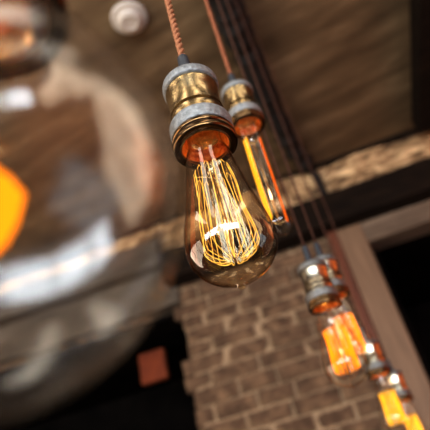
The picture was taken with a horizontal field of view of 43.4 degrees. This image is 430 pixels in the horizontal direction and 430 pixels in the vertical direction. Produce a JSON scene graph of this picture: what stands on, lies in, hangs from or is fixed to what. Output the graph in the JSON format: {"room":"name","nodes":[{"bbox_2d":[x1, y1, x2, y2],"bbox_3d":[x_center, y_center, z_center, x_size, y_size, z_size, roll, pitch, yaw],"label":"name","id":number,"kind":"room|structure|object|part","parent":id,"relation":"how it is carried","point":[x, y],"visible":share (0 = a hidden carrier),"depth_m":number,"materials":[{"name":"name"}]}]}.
{"room":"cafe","nodes":[
{"label":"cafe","id":0,"kind":"room"},
{"bbox_2d":[0,234,402,429],"bbox_3d":[0.375,1.464,2.494,5.800,3.550,0.364,-20,-35,8],"label":"wall","id":1,"kind":"structure","parent":0,"point":[259,360],"depth_m":2.78,"materials":[{"name":"brown brick"}]},
{"bbox_2d":[0,227,158,294],"bbox_3d":[-1.533,0.574,3.543,2.540,0.156,0.103,-20,-35,8],"label":"trim","id":2,"kind":"structure","parent":1,"relation":"attached to","point":[140,238],"depth_m":3.42,"materials":[{"name":"stone"}]},
{"bbox_2d":[0,239,160,326],"bbox_3d":[-1.512,0.666,3.414,2.555,0.175,0.126,-20,-35,8],"label":"timber beam","id":3,"kind":"structure","parent":1,"relation":"attached to","point":[135,263],"depth_m":3.26,"materials":[{"name":"brown wood"}]},
{"bbox_2d":[0,272,179,365],"bbox_3d":[-1.419,0.869,3.389,2.600,0.237,0.146,-20,-35,8],"label":"trim","id":4,"kind":"structure","parent":1,"relation":"attached to","point":[41,335],"depth_m":3.23,"materials":[{"name":"brown wood"}]},
{"bbox_2d":[0,128,417,282],"bbox_3d":[-0.033,-0.038,3.345,5.800,0.022,0.100,-20,-35,8],"label":"trim","id":5,"kind":"structure","parent":1,"relation":"attached to","point":[405,134],"depth_m":3.31,"materials":[{"name":"brown wood"}]},
{"bbox_2d":[154,131,429,252],"bbox_3d":[1.178,-0.352,3.087,3.260,0.280,0.113,-20,-35,8],"label":"ceiling beam","id":6,"kind":"structure","parent":1,"relation":"attached to","point":[375,161],"depth_m":3.18,"materials":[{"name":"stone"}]},
{"bbox_2d":[158,157,429,287],"bbox_3d":[1.213,-0.214,2.925,3.240,0.193,0.137,-20,-35,8],"label":"timber beam","id":7,"kind":"structure","parent":1,"relation":"attached to","point":[407,185],"depth_m":2.98,"materials":[{"name":"brown wood"}]},
{"bbox_2d":[327,231,412,429],"bbox_3d":[0.956,1.341,2.129,0.040,3.100,0.065,-20,-35,8],"label":"trim","id":8,"kind":"structure","parent":1,"relation":"attached to","point":[364,318],"depth_m":2.76,"materials":[{"name":"red wood"}]},
{"bbox_2d":[335,223,429,429],"bbox_3d":[1.060,1.339,2.162,0.145,3.100,0.150,-20,-35,8],"label":"wooden post","id":9,"kind":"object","parent":1,"relation":"attached to","point":[395,340],"depth_m":2.66,"materials":[{"name":"brown wood"}]},
{"bbox_2d":[360,200,429,250],"bbox_3d":[1.805,-0.221,2.849,2.110,0.129,0.145,-20,-35,8],"label":"trim","id":10,"kind":"structure","parent":1,"relation":"attached to","point":[411,222],"depth_m":2.92,"materials":[{"name":"brown wood"}]},
{"bbox_2d":[0,0,414,278],"bbox_3d":[-0.558,-0.928,2.019,6.000,0.100,6.000,-20,-35,8],"label":"ceiling","id":11,"kind":"structure","parent":0,"point":[85,136],"depth_m":2.66,"materials":[{"name":"brown wood"}]},
{"bbox_2d":[0,0,68,249],"bbox_3d":[-0.234,-0.731,0.635,0.090,1.918,0.090,5,-39,-26],"label":"pendant lamp","id":12,"kind":"object","parent":11,"relation":"hanging from","point":[33,33],"visible":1,"depth_m":0.16,"materials":[{"name":"orange glass"}]},
{"bbox_3d":[-0.061,-0.039,0.142,0.018,0.038,0.018,-14,-35,0],"label":"glass stem","id":13,"kind":"part","parent":12,"relation":"part of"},
{"bbox_2d":[0,0,68,80],"bbox_3d":[-0.072,-0.083,0.173,0.046,0.068,0.046,-14,-35,0],"label":"socket","id":14,"kind":"object","parent":12,"relation":"attached to","point":[32,32],"depth_m":0.17,"materials":[{"name":"orange metal"}]},
{"bbox_2d":[111,0,147,34],"bbox_3d":[-0.343,-0.783,2.172,0.148,0.044,0.148,-14,-35,0],"label":"ceiling detector","id":15,"kind":"object","parent":11,"relation":"attached to","point":[128,17],"visible":1,"depth_m":2.15,"materials":[{"name":"white plastic"}]},
{"bbox_2d":[162,0,277,289],"bbox_3d":[-0.164,-0.680,0.825,0.056,1.812,0.056,0,-37,-20],"label":"pendant lamp","id":16,"kind":"object","parent":11,"relation":"hanging from","point":[203,135],"visible":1,"depth_m":0.38,"materials":[{"name":"clear glass"}]},
{"bbox_3d":[-0.185,-0.762,0.883,0.006,1.606,0.006,-14,-35,0],"label":"cord","id":17,"kind":"part","parent":16,"relation":"part of","materials":[{"name":"brown fabric"}]},
{"bbox_2d":[165,72,237,168],"bbox_3d":[-0.013,-0.073,0.392,0.046,0.068,0.046,-14,-35,0],"label":"socket","id":18,"kind":"object","parent":16,"relation":"attached to","point":[200,129],"depth_m":0.38,"materials":[{"name":"gold metal"}]},
{"bbox_3d":[-0.005,-0.040,0.369,0.017,0.035,0.017,-14,-35,0],"label":"glass stem","id":19,"kind":"part","parent":16,"relation":"part of","materials":[{"name":"glass"}]},
{"bbox_3d":[0.003,-0.011,0.348,0.056,0.133,0.056,-14,-35,0],"label":"bulb","id":20,"kind":"part","parent":16,"relation":"part of","materials":[{"name":"clear glass"}]},
{"bbox_2d":[204,0,287,224],"bbox_3d":[-0.091,-0.639,1.048,0.046,1.653,0.046,1,-37,-20],"label":"pendant lamp","id":21,"kind":"object","parent":11,"relation":"hanging from","point":[247,117],"visible":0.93,"depth_m":0.68,"materials":[{"name":"gold metal"}]},
{"bbox_3d":[-0.117,-0.742,1.121,0.006,1.397,0.006,-22,-36,12],"label":"cord","id":22,"kind":"part","parent":21,"relation":"part of","materials":[{"name":"orange fabric"}]},
{"bbox_2d":[223,84,265,139],"bbox_3d":[0.034,-0.136,0.689,0.046,0.068,0.046,-14,-35,0],"label":"socket","id":23,"kind":"object","parent":21,"relation":"attached to","point":[247,117],"depth_m":0.68,"materials":[{"name":"gold metal"}]},
{"bbox_2d":[207,0,327,194],"bbox_3d":[-0.047,-0.941,1.868,0.183,0.252,3.268,-22,-35,11],"label":"electrical cords","id":24,"kind":"object","parent":11,"relation":"attached to","point":[221,27],"visible":0.84,"depth_m":2.47,"materials":[{"name":"black fabric"}]},
{"bbox_2d":[217,0,360,374],"bbox_3d":[-0.006,-0.496,1.167,0.056,1.779,0.056,0,-37,-20],"label":"pendant lamp","id":25,"kind":"object","parent":11,"relation":"hanging from","point":[322,298],"visible":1,"depth_m":0.73,"materials":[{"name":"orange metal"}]},
{"bbox_3d":[-0.026,-0.577,1.224,0.003,1.577,0.003,-14,-35,0],"label":"cord","id":26,"kind":"part","parent":25,"relation":"part of","materials":[{"name":"black fabric"}]},
{"bbox_2d":[299,264,341,315],"bbox_3d":[0.142,0.098,0.744,0.046,0.068,0.046,-14,-35,0],"label":"socket","id":27,"kind":"object","parent":25,"relation":"attached to","point":[322,298],"depth_m":0.73,"materials":[{"name":"gold metal"}]},
{"bbox_2d":[226,0,366,356],"bbox_3d":[0.031,-0.479,1.241,0.056,1.736,0.056,-14,-35,0],"label":"pendant lamp","id":28,"kind":"object","parent":11,"relation":"hanging from","point":[335,276],"visible":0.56,"depth_m":0.82,"materials":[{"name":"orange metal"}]},
{"bbox_3d":[0.011,-0.560,1.298,0.003,1.535,0.003,-14,-35,0],"label":"cord","id":29,"kind":"part","parent":28,"relation":"part of","materials":[{"name":"black fabric"}]},
{"bbox_2d":[324,259,349,300],"bbox_3d":[0.175,0.098,0.830,0.046,0.068,0.046,-14,-35,0],"label":"socket","id":30,"kind":"object","parent":28,"relation":"attached to","point":[335,276],"depth_m":0.81,"materials":[{"name":"orange metal"}]},
{"bbox_2d":[235,0,406,426],"bbox_3d":[0.153,-0.323,1.457,0.056,1.788,0.056,-28,-37,20],"label":"pendant lamp","id":31,"kind":"object","parent":11,"relation":"hanging from","point":[377,367],"visible":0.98,"depth_m":1.02,"materials":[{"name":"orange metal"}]},
{"bbox_3d":[0.133,-0.404,1.514,0.003,1.587,0.003,-14,-35,0],"label":"cord","id":32,"kind":"part","parent":31,"relation":"part of","materials":[{"name":"black fabric"}]},
{"bbox_2d":[359,343,391,379],"bbox_3d":[0.302,0.275,1.031,0.046,0.068,0.046,-14,-35,0],"label":"socket","id":33,"kind":"object","parent":31,"relation":"attached to","point":[376,366],"depth_m":1.02,"materials":[{"name":"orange metal"}]},
{"bbox_2d":[243,0,422,429],"bbox_3d":[0.268,-0.207,1.657,0.056,1.792,0.056,0,-37,-20],"label":"pendant lamp","id":34,"kind":"object","parent":11,"relation":"hanging from","point":[395,381],"visible":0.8,"depth_m":1.23,"materials":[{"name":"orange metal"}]},
{"bbox_3d":[0.248,-0.287,1.714,0.003,1.590,0.003,-14,-35,0],"label":"cord","id":35,"kind":"part","parent":34,"relation":"part of","materials":[{"name":"brown fabric"}]},
{"bbox_2d":[386,374,413,404],"bbox_3d":[0.417,0.393,1.230,0.046,0.068,0.046,-14,-35,0],"label":"socket","id":36,"kind":"object","parent":34,"relation":"attached to","point":[396,382],"depth_m":1.22,"materials":[{"name":"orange metal"}]},
{"bbox_2d":[410,0,429,133],"bbox_3d":[0.550,-1.644,1.217,0.225,0.110,4.460,-20,-35,8],"label":"ceiling beam","id":37,"kind":"structure","parent":11,"relation":"attached to","point":[419,9],"depth_m":2.60,"materials":[{"name":"brown wood"}]},
{"bbox_2d":[0,233,429,429],"bbox_3d":[0.575,1.917,2.734,5.800,3.020,1.100,-20,-35,8],"label":"wall","id":38,"kind":"structure","parent":0,"point":[95,384],"depth_m":3.71,"materials":[{"name":"black"}]},
{"bbox_2d":[138,348,169,385],"bbox_3d":[-0.392,0.955,3.441,0.180,0.225,0.050,-20,-35,8],"label":"panel","id":39,"kind":"object","parent":38,"relation":"hanging from","point":[153,365],"visible":1,"depth_m":3.41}
]}

